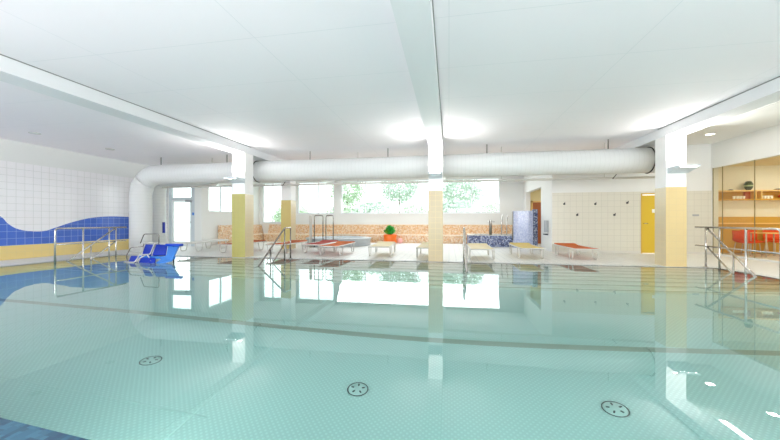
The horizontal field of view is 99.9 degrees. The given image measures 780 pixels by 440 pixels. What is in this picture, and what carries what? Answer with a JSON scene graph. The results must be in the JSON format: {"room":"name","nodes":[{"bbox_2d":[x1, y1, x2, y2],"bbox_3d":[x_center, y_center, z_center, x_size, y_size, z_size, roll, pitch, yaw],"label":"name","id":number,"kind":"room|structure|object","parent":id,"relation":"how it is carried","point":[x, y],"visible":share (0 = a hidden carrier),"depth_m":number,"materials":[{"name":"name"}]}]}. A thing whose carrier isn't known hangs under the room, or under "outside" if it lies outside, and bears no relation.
{"room":"indoor swimming pool","nodes":[
{"label":"indoor swimming pool","id":0,"kind":"room"},
{"bbox_2d":[0,138,148,177],"bbox_3d":[-11.443,-0.600,6.427,0.200,3.400,17.000,0,0,10],"label":"wall","id":1,"kind":"structure","parent":0,"point":[11,151],"depth_m":10.63,"materials":[{"name":"white paint"}]},
{"bbox_2d":[0,216,128,245],"bbox_3d":[-11.464,-0.025,5.669,0.006,1.450,14.900,0,0,10],"label":"wall tiles","id":2,"kind":"structure","parent":1,"relation":"attached to","point":[9,235],"depth_m":10.82,"materials":[{"name":"blue tile"}]},
{"bbox_2d":[0,239,128,260],"bbox_3d":[-11.468,0.900,5.670,0.018,0.400,14.900,0,0,10],"label":"wall tiles","id":3,"kind":"structure","parent":1,"relation":"attached to","point":[32,250],"depth_m":10.27,"materials":[{"name":"yellow tile"}]},
{"bbox_2d":[0,160,167,242],"bbox_3d":[-11.338,-0.295,6.409,0.012,2.790,16.600,0,0,10],"label":"wall tiles","id":4,"kind":"structure","parent":1,"relation":"attached to","point":[32,197],"depth_m":10.38,"materials":[{"name":"white tile"}]},
{"bbox_2d":[168,188,197,245],"bbox_3d":[-9.119,-0.600,14.544,1.500,3.400,0.200,0,0,10],"label":"wall","id":5,"kind":"structure","parent":0,"point":[196,189],"depth_m":14.32,"materials":[{"name":"white paint"}]},
{"bbox_2d":[169,188,194,245],"bbox_3d":[-9.185,-0.325,14.459,1.300,2.850,0.191,0,0,10],"label":"door","id":6,"kind":"structure","parent":5,"relation":"in","point":[191,199],"depth_m":14.46,"materials":[{"name":"white metal"}]},
{"bbox_2d":[152,183,217,248],"bbox_3d":[-8.250,-0.415,13.016,2.849,3.030,0.560,0,0,10],"label":"wall","id":7,"kind":"structure","parent":0,"point":[159,193],"depth_m":13.00,"materials":[{"name":"white paint"}]},
{"bbox_2d":[162,222,164,232],"bbox_3d":[-9.078,0.265,13.165,0.050,0.430,0.080,0,0,10],"label":"holder","id":8,"kind":"object","parent":7,"relation":"attached to","point":[163,223],"visible":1,"depth_m":13.13,"materials":[{"name":"blue plastic"}]},
{"bbox_2d":[198,182,258,245],"bbox_3d":[-7.893,-0.600,16.559,0.200,3.400,4.600,0,0,10],"label":"wall","id":9,"kind":"structure","parent":0,"point":[208,222],"depth_m":14.81,"materials":[{"name":"white paint"}]},
{"bbox_2d":[209,184,231,212],"bbox_3d":[-8.115,-1.070,15.634,0.150,1.360,1.800,0,0,10],"label":"window","id":10,"kind":"structure","parent":9,"relation":"in","point":[217,184],"depth_m":15.61,"materials":[{"name":"white"}]},
{"bbox_2d":[0,241,778,275],"bbox_3d":[1.151,1.250,6.397,26.000,0.300,21.400,0,0,10],"label":"floor","id":11,"kind":"structure","parent":0,"point":[404,251],"depth_m":10.46,"materials":[{"name":"white tile"}]},
{"bbox_2d":[177,239,228,251],"bbox_3d":[-7.090,0.919,12.553,0.683,0.359,1.973,0,0,10],"label":"sun lounger","id":12,"kind":"object","parent":11,"relation":"on","point":[211,240],"visible":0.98,"depth_m":12.44,"materials":[{"name":"white"}]},
{"bbox_2d":[218,225,263,243],"bbox_3d":[-7.374,0.650,16.847,0.680,0.900,3.350,0,0,10],"label":"bench","id":13,"kind":"object","parent":11,"relation":"on","point":[224,231],"visible":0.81,"depth_m":15.59,"materials":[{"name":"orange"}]},
{"bbox_2d":[217,240,265,252],"bbox_3d":[-5.302,0.919,11.876,0.683,0.359,1.973,0,0,10],"label":"sun lounger","id":14,"kind":"object","parent":11,"relation":"on","point":[255,241],"visible":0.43,"depth_m":12.02,"materials":[{"name":"grey"}]},
{"bbox_2d":[232,153,253,256],"bbox_3d":[-4.568,-0.485,10.190,0.440,3.170,0.440,0,0,10],"label":"column","id":15,"kind":"structure","parent":11,"relation":"on","point":[242,163],"depth_m":10.00,"materials":[{"name":"yellow tile"}]},
{"bbox_2d":[223,177,244,182],"bbox_3d":[-4.643,-1.223,9.776,0.440,0.142,0.400,0,0,10],"label":"uplight","id":16,"kind":"object","parent":15,"relation":"attached to","point":[230,179],"visible":1,"depth_m":9.74,"materials":[{"name":"white metal"}]},
{"bbox_2d":[265,240,307,253],"bbox_3d":[-3.667,0.919,11.815,0.683,0.359,1.973,0,0,10],"label":"sun lounger","id":17,"kind":"object","parent":11,"relation":"on","point":[292,241],"visible":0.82,"depth_m":11.88,"materials":[{"name":"grey"}]},
{"bbox_2d":[281,181,295,248],"bbox_3d":[-4.068,-0.485,13.138,0.420,3.170,0.420,0,0,10],"label":"column","id":18,"kind":"structure","parent":11,"relation":"on","point":[288,193],"depth_m":12.95,"materials":[{"name":"yellow"}]},
{"bbox_2d":[309,216,311,246],"bbox_3d":[-3.332,0.435,13.788,0.120,1.330,0.118,0,0,10],"label":"post","id":19,"kind":"object","parent":11,"relation":"on","point":[310,217],"visible":0.85,"depth_m":13.75,"materials":[{"name":"grey metal"}]},
{"bbox_2d":[314,215,322,246],"bbox_3d":[-2.981,0.424,13.704,0.480,1.352,0.098,0,0,10],"label":"hoop","id":20,"kind":"object","parent":11,"relation":"on","point":[315,215],"visible":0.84,"depth_m":13.70,"materials":[{"name":"silver metal"}]},
{"bbox_2d":[301,240,337,253],"bbox_3d":[-2.466,0.919,11.823,0.683,0.359,1.973,0,0,10],"label":"sun lounger","id":21,"kind":"object","parent":11,"relation":"on","point":[322,242],"visible":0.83,"depth_m":11.39,"materials":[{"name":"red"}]},
{"bbox_2d":[325,215,333,247],"bbox_3d":[-2.509,0.424,13.619,0.420,1.352,0.098,0,0,10],"label":"hoop","id":22,"kind":"object","parent":11,"relation":"on","point":[326,215],"visible":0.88,"depth_m":13.60,"materials":[{"name":"silver metal"}]},
{"bbox_2d":[318,241,355,255],"bbox_3d":[-1.757,0.919,11.136,0.683,0.359,1.973,0,0,10],"label":"sun lounger","id":23,"kind":"object","parent":11,"relation":"on","point":[339,244],"visible":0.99,"depth_m":10.90,"materials":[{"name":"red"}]},
{"bbox_2d":[306,236,371,246],"bbox_3d":[-2.354,0.920,15.156,3.000,0.360,3.000,0,0,10],"label":"whirlpool","id":24,"kind":"object","parent":11,"relation":"on","point":[360,240],"visible":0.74,"depth_m":14.18,"materials":[{"name":"grey"}]},
{"bbox_2d":[368,241,395,255],"bbox_3d":[-0.229,0.919,10.933,0.683,0.359,1.973,0,0,7],"label":"sun lounger","id":25,"kind":"object","parent":11,"relation":"on","point":[380,244],"visible":1,"depth_m":10.91,"materials":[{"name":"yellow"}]},
{"bbox_2d":[263,224,511,243],"bbox_3d":[-0.155,0.637,16.874,13.440,0.925,0.760,0,0,10],"label":"bench","id":26,"kind":"object","parent":11,"relation":"on","point":[409,233],"visible":0.46,"depth_m":16.82,"materials":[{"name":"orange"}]},
{"bbox_2d":[0,254,778,278],"bbox_3d":[-1.298,1.250,5.211,17.300,0.300,8.603,0,0,10],"label":"gutter","id":27,"kind":"object","parent":11,"relation":"on","point":[724,268],"visible":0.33,"depth_m":8.69,"materials":[{"name":"beige tile"}]},
{"bbox_2d":[383,225,396,242],"bbox_3d":[0.003,0.640,16.002,0.660,0.920,0.660,0,0,10],"label":"potted plant","id":28,"kind":"object","parent":11,"relation":"on","point":[389,236],"visible":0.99,"depth_m":15.83,"materials":[{"name":"green plant"}]},
{"bbox_2d":[416,242,427,256],"bbox_3d":[1.257,0.919,10.493,0.683,0.359,1.973,0,0,10],"label":"sun lounger","id":29,"kind":"object","parent":11,"relation":"on","point":[424,245],"visible":0.52,"depth_m":10.01,"materials":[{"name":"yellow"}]},
{"bbox_2d":[428,145,442,261],"bbox_3d":[1.278,-0.485,9.138,0.390,3.170,0.440,0,0,10],"label":"column","id":30,"kind":"structure","parent":11,"relation":"on","point":[435,193],"depth_m":8.92,"materials":[{"name":"beige tile"}]},
{"bbox_2d":[428,171,441,178],"bbox_3d":[1.204,-1.223,8.725,0.360,0.142,0.400,0,0,10],"label":"uplight","id":31,"kind":"object","parent":30,"relation":"attached to","point":[433,174],"visible":1,"depth_m":8.67,"materials":[{"name":"white metal"}]},
{"bbox_2d":[467,243,494,259],"bbox_3d":[2.739,0.919,10.033,0.683,0.359,1.973,0,0,10],"label":"sun lounger","id":32,"kind":"object","parent":11,"relation":"on","point":[472,246],"visible":0.99,"depth_m":9.65,"materials":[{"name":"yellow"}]},
{"bbox_2d":[467,234,511,246],"bbox_3d":[4.726,0.848,14.635,2.480,0.505,1.460,0,0,10],"label":"tub","id":33,"kind":"object","parent":11,"relation":"on","point":[494,240],"visible":0.55,"depth_m":13.98,"materials":[{"name":"blue tile"}]},
{"bbox_2d":[486,220,494,234],"bbox_3d":[4.326,0.275,14.033,0.292,0.640,0.302,0,0,-26],"label":"spout","id":34,"kind":"object","parent":33,"relation":"on","point":[489,221],"visible":1,"depth_m":14.02,"materials":[{"name":"silver metal"}]},
{"bbox_2d":[512,209,537,247],"bbox_3d":[5.570,0.310,13.568,1.000,1.580,0.320,0,0,10],"label":"screen","id":35,"kind":"object","parent":11,"relation":"on","point":[524,223],"visible":0.79,"depth_m":13.43,"materials":[{"name":"blue tile"}]},
{"bbox_2d":[509,242,544,258],"bbox_3d":[4.255,0.919,10.329,0.683,0.359,1.973,0,0,10],"label":"sun lounger","id":36,"kind":"object","parent":11,"relation":"on","point":[518,245],"visible":1,"depth_m":10.04,"materials":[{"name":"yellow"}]},
{"bbox_2d":[553,243,599,259],"bbox_3d":[5.678,0.919,10.104,0.683,0.359,1.973,0,0,10],"label":"sun lounger","id":37,"kind":"object","parent":11,"relation":"on","point":[573,246],"visible":1,"depth_m":9.67,"materials":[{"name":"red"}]},
{"bbox_2d":[655,135,686,266],"bbox_3d":[6.937,-0.485,8.120,0.440,3.170,0.440,0,0,10],"label":"column","id":38,"kind":"structure","parent":11,"relation":"on","point":[670,150],"depth_m":7.93,"materials":[{"name":"beige tile"}]},
{"bbox_2d":[667,164,700,172],"bbox_3d":[6.892,-1.223,7.702,0.440,0.142,0.400,0,0,10],"label":"uplight","id":39,"kind":"object","parent":38,"relation":"attached to","point":[679,168],"visible":1,"depth_m":7.68,"materials":[{"name":"white metal"}]},
{"bbox_2d":[732,230,761,256],"bbox_3d":[11.128,0.701,10.239,0.505,0.802,0.489,0,0,-4],"label":"bistro chair","id":40,"kind":"object","parent":11,"relation":"on","point":[738,236],"visible":0.73,"depth_m":10.19,"materials":[{"name":"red plastic"}]},
{"bbox_2d":[740,230,769,255],"bbox_3d":[11.883,0.701,10.707,0.489,0.802,0.505,0,0,7],"label":"bistro chair","id":41,"kind":"object","parent":11,"relation":"on","point":[756,239],"visible":0.44,"depth_m":10.86,"materials":[{"name":"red plastic"}]},
{"bbox_2d":[750,232,778,257],"bbox_3d":[11.691,0.730,10.090,0.700,0.740,0.600,0,0,10],"label":"bistro table","id":42,"kind":"object","parent":11,"relation":"on","point":[765,233],"visible":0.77,"depth_m":10.27,"materials":[{"name":"brown wood"}]},
{"bbox_2d":[762,230,778,255],"bbox_3d":[12.493,0.701,10.587,0.489,0.802,0.505,0,0,16],"label":"bistro chair","id":43,"kind":"object","parent":11,"relation":"on","point":[769,236],"visible":0.62,"depth_m":10.78,"materials":[{"name":"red plastic"}]},
{"bbox_2d":[0,0,779,165],"bbox_3d":[-0.719,-2.465,6.734,21.200,0.330,21.400,0,0,10],"label":"ceiling","id":44,"kind":"structure","parent":0,"point":[283,79],"depth_m":5.05,"materials":[{"name":"white paint"}]},
{"bbox_2d":[0,54,334,182],"bbox_3d":[-5.044,-2.188,7.512,0.452,0.235,21.000,0,0,10],"label":"ceiling beam","id":45,"kind":"structure","parent":44,"relation":"attached to","point":[15,72],"depth_m":6.02,"materials":[{"name":"white paint"}]},
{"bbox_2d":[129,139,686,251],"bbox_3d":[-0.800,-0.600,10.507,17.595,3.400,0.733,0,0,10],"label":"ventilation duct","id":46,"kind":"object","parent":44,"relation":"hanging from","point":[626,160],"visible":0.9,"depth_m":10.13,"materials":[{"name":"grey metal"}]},
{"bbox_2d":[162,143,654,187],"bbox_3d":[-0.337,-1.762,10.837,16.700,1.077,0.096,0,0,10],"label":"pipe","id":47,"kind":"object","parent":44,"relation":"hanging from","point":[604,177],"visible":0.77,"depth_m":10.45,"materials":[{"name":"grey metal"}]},
{"bbox_2d":[390,0,445,180],"bbox_3d":[0.802,-2.188,6.460,0.382,0.235,21.000,0,0,10],"label":"ceiling beam","id":48,"kind":"structure","parent":44,"relation":"attached to","point":[415,22],"depth_m":4.13,"materials":[{"name":"white paint"}]},
{"bbox_2d":[615,76,779,148],"bbox_3d":[6.047,-2.188,3.205,0.452,0.235,16.450,0,0,10],"label":"ceiling beam","id":49,"kind":"structure","parent":44,"relation":"attached to","point":[767,93],"depth_m":6.46,"materials":[{"name":"white paint"}]},
{"bbox_2d":[712,101,779,125],"bbox_3d":[6.877,-2.405,1.913,1.640,0.250,14.600,0,0,10],"label":"soffit","id":50,"kind":"structure","parent":44,"relation":"attached to","point":[771,112],"depth_m":7.22,"materials":[{"name":"white paint"}]},
{"bbox_2d":[259,176,523,232],"bbox_3d":[-0.413,-0.600,17.474,14.600,3.400,0.250,0,0,10],"label":"wall","id":51,"kind":"structure","parent":0,"point":[511,192],"depth_m":17.08,"materials":[{"name":"white paint"}]},
{"bbox_2d":[263,183,280,222],"bbox_3d":[-6.628,-1.010,18.511,1.200,2.280,0.150,0,0,10],"label":"window","id":52,"kind":"structure","parent":51,"relation":"in","point":[263,183],"depth_m":18.56,"materials":[{"name":"white"}]},
{"bbox_2d":[298,182,333,213],"bbox_3d":[-4.079,-1.260,18.052,2.120,1.780,0.150,0,0,10],"label":"window","id":53,"kind":"structure","parent":51,"relation":"in","point":[298,182],"depth_m":18.03,"materials":[{"name":"white"}]},
{"bbox_2d":[341,178,499,213],"bbox_3d":[1.413,-1.260,17.064,8.240,1.780,0.150,0,0,10],"label":"window","id":54,"kind":"structure","parent":51,"relation":"in","point":[389,212],"depth_m":17.08,"materials":[{"name":"white"}]},
{"bbox_2d":[16,255,769,277],"bbox_3d":[-1.320,1.827,5.088,17.000,1.445,8.553,0,0,10],"label":"basin","id":55,"kind":"object","parent":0,"point":[114,255],"visible":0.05,"depth_m":8.76,"materials":[{"name":"white"}]},
{"bbox_2d":[0,418,88,439],"bbox_3d":[-1.998,1.250,1.320,17.456,0.300,0.896,0,0,15],"label":"pool edge","id":56,"kind":"structure","parent":55,"relation":"on","point":[9,429],"depth_m":1.70,"materials":[{"name":"blue tile"}]},
{"bbox_2d":[54,227,126,262],"bbox_3d":[-8.727,0.989,9.662,0.044,1.622,1.971,0,0,10],"label":"guard rail","id":57,"kind":"object","parent":55,"relation":"on","point":[82,228],"visible":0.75,"depth_m":9.57,"materials":[{"name":"silver metal"}]},
{"bbox_2d":[124,233,182,262],"bbox_3d":[-6.438,1.274,8.959,1.485,1.851,0.585,0,0,10],"label":"seat","id":58,"kind":"object","parent":55,"relation":"on","point":[160,251],"visible":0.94,"depth_m":8.92,"materials":[{"name":"blue plastic"}]},
{"bbox_2d":[258,227,290,265],"bbox_3d":[-3.095,0.989,8.780,0.100,1.622,1.911,0,0,10],"label":"pool handrail","id":59,"kind":"object","parent":55,"relation":"on","point":[284,228],"visible":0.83,"depth_m":9.05,"materials":[{"name":"silver metal"}]},
{"bbox_2d":[0,255,779,439],"bbox_3d":[-1.320,1.806,5.088,16.880,1.388,8.433,0,0,10],"label":"pool water","id":60,"kind":"object","parent":55,"relation":"on","point":[98,348],"visible":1,"depth_m":2.79,"materials":[{"name":"teal liquid"}]},
{"bbox_2d":[462,227,467,271],"bbox_3d":[1.828,0.979,7.960,0.100,1.642,1.881,0,0,10],"label":"pool handrail","id":61,"kind":"object","parent":55,"relation":"on","point":[464,233],"visible":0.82,"depth_m":8.08,"materials":[{"name":"silver metal"}]},
{"bbox_2d":[695,226,779,280],"bbox_3d":[7.390,0.964,7.078,0.100,1.672,2.151,0,0,10],"label":"guard rail","id":62,"kind":"object","parent":55,"relation":"on","point":[718,238],"visible":0.81,"depth_m":7.04,"materials":[{"name":"silver metal"}]},
{"bbox_2d":[530,189,540,210],"bbox_3d":[7.662,-0.250,13.786,2.600,2.700,4.550,0,0,10],"label":"wall","id":63,"kind":"structure","parent":0,"point":[535,195],"depth_m":16.00,"materials":[{"name":"beige"}]},
{"bbox_2d":[531,201,540,243],"bbox_3d":[7.374,0.065,15.859,1.040,2.070,0.171,0,0,10],"label":"door","id":64,"kind":"structure","parent":63,"relation":"in","point":[534,204],"depth_m":15.88,"materials":[{"name":"brown wood"}]},
{"bbox_2d":[524,175,550,251],"bbox_3d":[6.267,-0.600,13.941,0.200,3.400,4.340,0,0,10],"label":"wall","id":65,"kind":"structure","parent":0,"point":[529,186],"depth_m":12.70,"materials":[{"name":"white paint"}]},
{"bbox_2d":[543,220,548,234],"bbox_3d":[5.786,0.250,12.168,0.120,0.540,0.260,0,0,10],"label":"wall dispenser","id":66,"kind":"object","parent":65,"relation":"attached to","point":[546,222],"visible":1,"depth_m":12.05,"materials":[{"name":"grey plastic"}]},
{"bbox_2d":[551,144,717,252],"bbox_3d":[8.279,-0.715,11.288,5.100,3.630,0.150,0,0,10],"label":"wall","id":67,"kind":"structure","parent":0,"point":[700,178],"depth_m":11.13,"materials":[{"name":"cream ceramic tile"},{"name":"white plaster"}]},
{"bbox_2d":[552,191,711,251],"bbox_3d":[8.171,0.010,11.225,4.890,2.020,0.012,0,0,10],"label":"wall tiles","id":68,"kind":"structure","parent":67,"relation":"attached to","point":[595,226],"depth_m":11.32,"materials":[{"name":"beige tile"}]},
{"bbox_2d":[552,250,711,253],"bbox_3d":[8.166,1.060,11.222,4.900,0.080,0.020,0,0,10],"label":"baseboard","id":69,"kind":"structure","parent":67,"relation":"attached to","point":[585,251],"depth_m":11.33,"materials":[{"name":"white tile"}]},
{"bbox_2d":[641,193,654,252],"bbox_3d":[9.040,0.080,11.110,1.020,2.040,0.131,0,0,10],"label":"door","id":70,"kind":"structure","parent":67,"relation":"in","point":[647,199],"depth_m":11.15,"materials":[{"name":"yellow paint"}]},
{"bbox_2d":[711,124,779,262],"bbox_3d":[9.174,-0.715,2.566,0.150,3.630,16.700,0,0,10],"label":"wall","id":71,"kind":"structure","parent":0,"point":[763,143],"depth_m":9.47,"materials":[{"name":"white paint"}]},
{"bbox_2d":[713,160,754,257],"bbox_3d":[9.860,-0.340,6.605,0.020,2.780,8.480,0,0,10],"label":"window","id":72,"kind":"structure","parent":71,"relation":"in","point":[754,160],"depth_m":10.39,"materials":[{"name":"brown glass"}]},
{"bbox_2d":[718,165,779,253],"bbox_3d":[12.172,-0.375,6.523,4.650,2.950,9.150,0,0,10],"label":"wall","id":73,"kind":"structure","parent":0,"point":[734,177],"depth_m":11.03,"materials":[{"name":"white"}]},
{"bbox_2d":[718,217,779,253],"bbox_3d":[12.957,0.470,10.827,4.230,1.220,0.100,0,0,10],"label":"panelling","id":74,"kind":"object","parent":73,"relation":"attached to","point":[761,222],"depth_m":11.01,"materials":[{"name":"orange wood"}]},
{"bbox_2d":[718,190,779,200],"bbox_3d":[12.916,-0.855,10.743,4.180,0.330,0.280,0,0,10],"label":"wall shelf","id":75,"kind":"object","parent":73,"relation":"attached to","point":[727,194],"visible":0.7,"depth_m":10.90,"materials":[{"name":"brown wood"}]},
{"bbox_2d":[744,181,753,189],"bbox_3d":[11.918,-1.170,10.902,0.226,0.300,0.226,0,0,10],"label":"glass vase","id":76,"kind":"object","parent":75,"relation":"on","point":[748,185],"visible":0.97,"depth_m":10.84,"materials":[{"name":"green glass"}]},
{"bbox_2d":[726,156,779,166],"bbox_3d":[12.217,-1.900,6.490,4.450,0.100,9.100,0,0,10],"label":"ceiling","id":77,"kind":"structure","parent":0,"point":[774,160],"depth_m":10.37,"materials":[{"name":"beige paint"}]},
{"label":"outside","id":78,"kind":"structure","parent":0,"visible":0},
{"bbox_2d":[174,228,189,240],"bbox_3d":[1.452,1.310,36.316,70.000,0.380,48.000,0,0,10],"label":"ground","id":79,"kind":"structure","parent":78,"point":[180,234],"depth_m":27.21,"materials":[{"name":"white"}]},
{"bbox_2d":[270,205,310,221],"bbox_3d":[-7.148,-0.069,23.639,3.105,2.462,2.246,0,0,10],"label":"bush","id":80,"kind":"object","parent":79,"relation":"on","point":[302,209],"visible":0.14,"depth_m":23.29,"materials":[{"name":"green plant"}]},
{"bbox_2d":[326,203,354,212],"bbox_3d":[-3.659,-0.142,25.863,3.281,2.587,2.346,0,0,10],"label":"bush","id":81,"kind":"object","parent":79,"relation":"on","point":[348,209],"visible":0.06,"depth_m":25.58,"materials":[{"name":"green plant"}]},
{"bbox_2d":[328,182,364,206],"bbox_3d":[-3.947,-1.590,30.145,3.651,5.421,2.603,0,0,10],"label":"tree","id":82,"kind":"object","parent":79,"relation":"on","point":[349,200],"visible":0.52,"depth_m":29.70,"materials":[{"name":"green plant"}]},
{"bbox_2d":[350,200,398,212],"bbox_3d":[-1.074,-0.132,22.327,3.678,2.635,2.704,0,0,10],"label":"bush","id":83,"kind":"object","parent":79,"relation":"on","point":[371,208],"visible":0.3,"depth_m":21.93,"materials":[{"name":"green plant"}]},
{"bbox_2d":[379,181,420,211],"bbox_3d":[0.837,-1.598,28.304,3.638,5.437,2.604,0,0,10],"label":"tree","id":84,"kind":"object","parent":79,"relation":"on","point":[404,192],"visible":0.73,"depth_m":27.95,"materials":[{"name":"green plant"}]},
{"bbox_2d":[400,204,427,211],"bbox_3d":[1.968,-0.060,24.591,3.136,2.471,2.200,0,0,10],"label":"bush","id":85,"kind":"object","parent":79,"relation":"on","point":[410,206],"visible":0.12,"depth_m":24.41,"materials":[{"name":"green plant"}]},
{"bbox_2d":[443,198,479,211],"bbox_3d":[4.216,-0.190,21.363,3.461,2.627,2.497,0,0,10],"label":"bush","id":86,"kind":"object","parent":79,"relation":"on","point":[458,207],"visible":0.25,"depth_m":21.02,"materials":[{"name":"green plant"}]},
{"bbox_2d":[443,182,485,209],"bbox_3d":[5.875,-1.419,27.392,4.088,5.080,2.959,0,0,10],"label":"tree","id":87,"kind":"object","parent":79,"relation":"on","point":[451,187],"visible":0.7,"depth_m":26.80,"materials":[{"name":"green plant"}]},
{"bbox_2d":[473,201,498,211],"bbox_3d":[7.472,-0.085,23.452,3.522,2.675,2.561,0,0,10],"label":"bush","id":88,"kind":"object","parent":79,"relation":"on","point":[495,208],"visible":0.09,"depth_m":23.17,"materials":[{"name":"green plant"}]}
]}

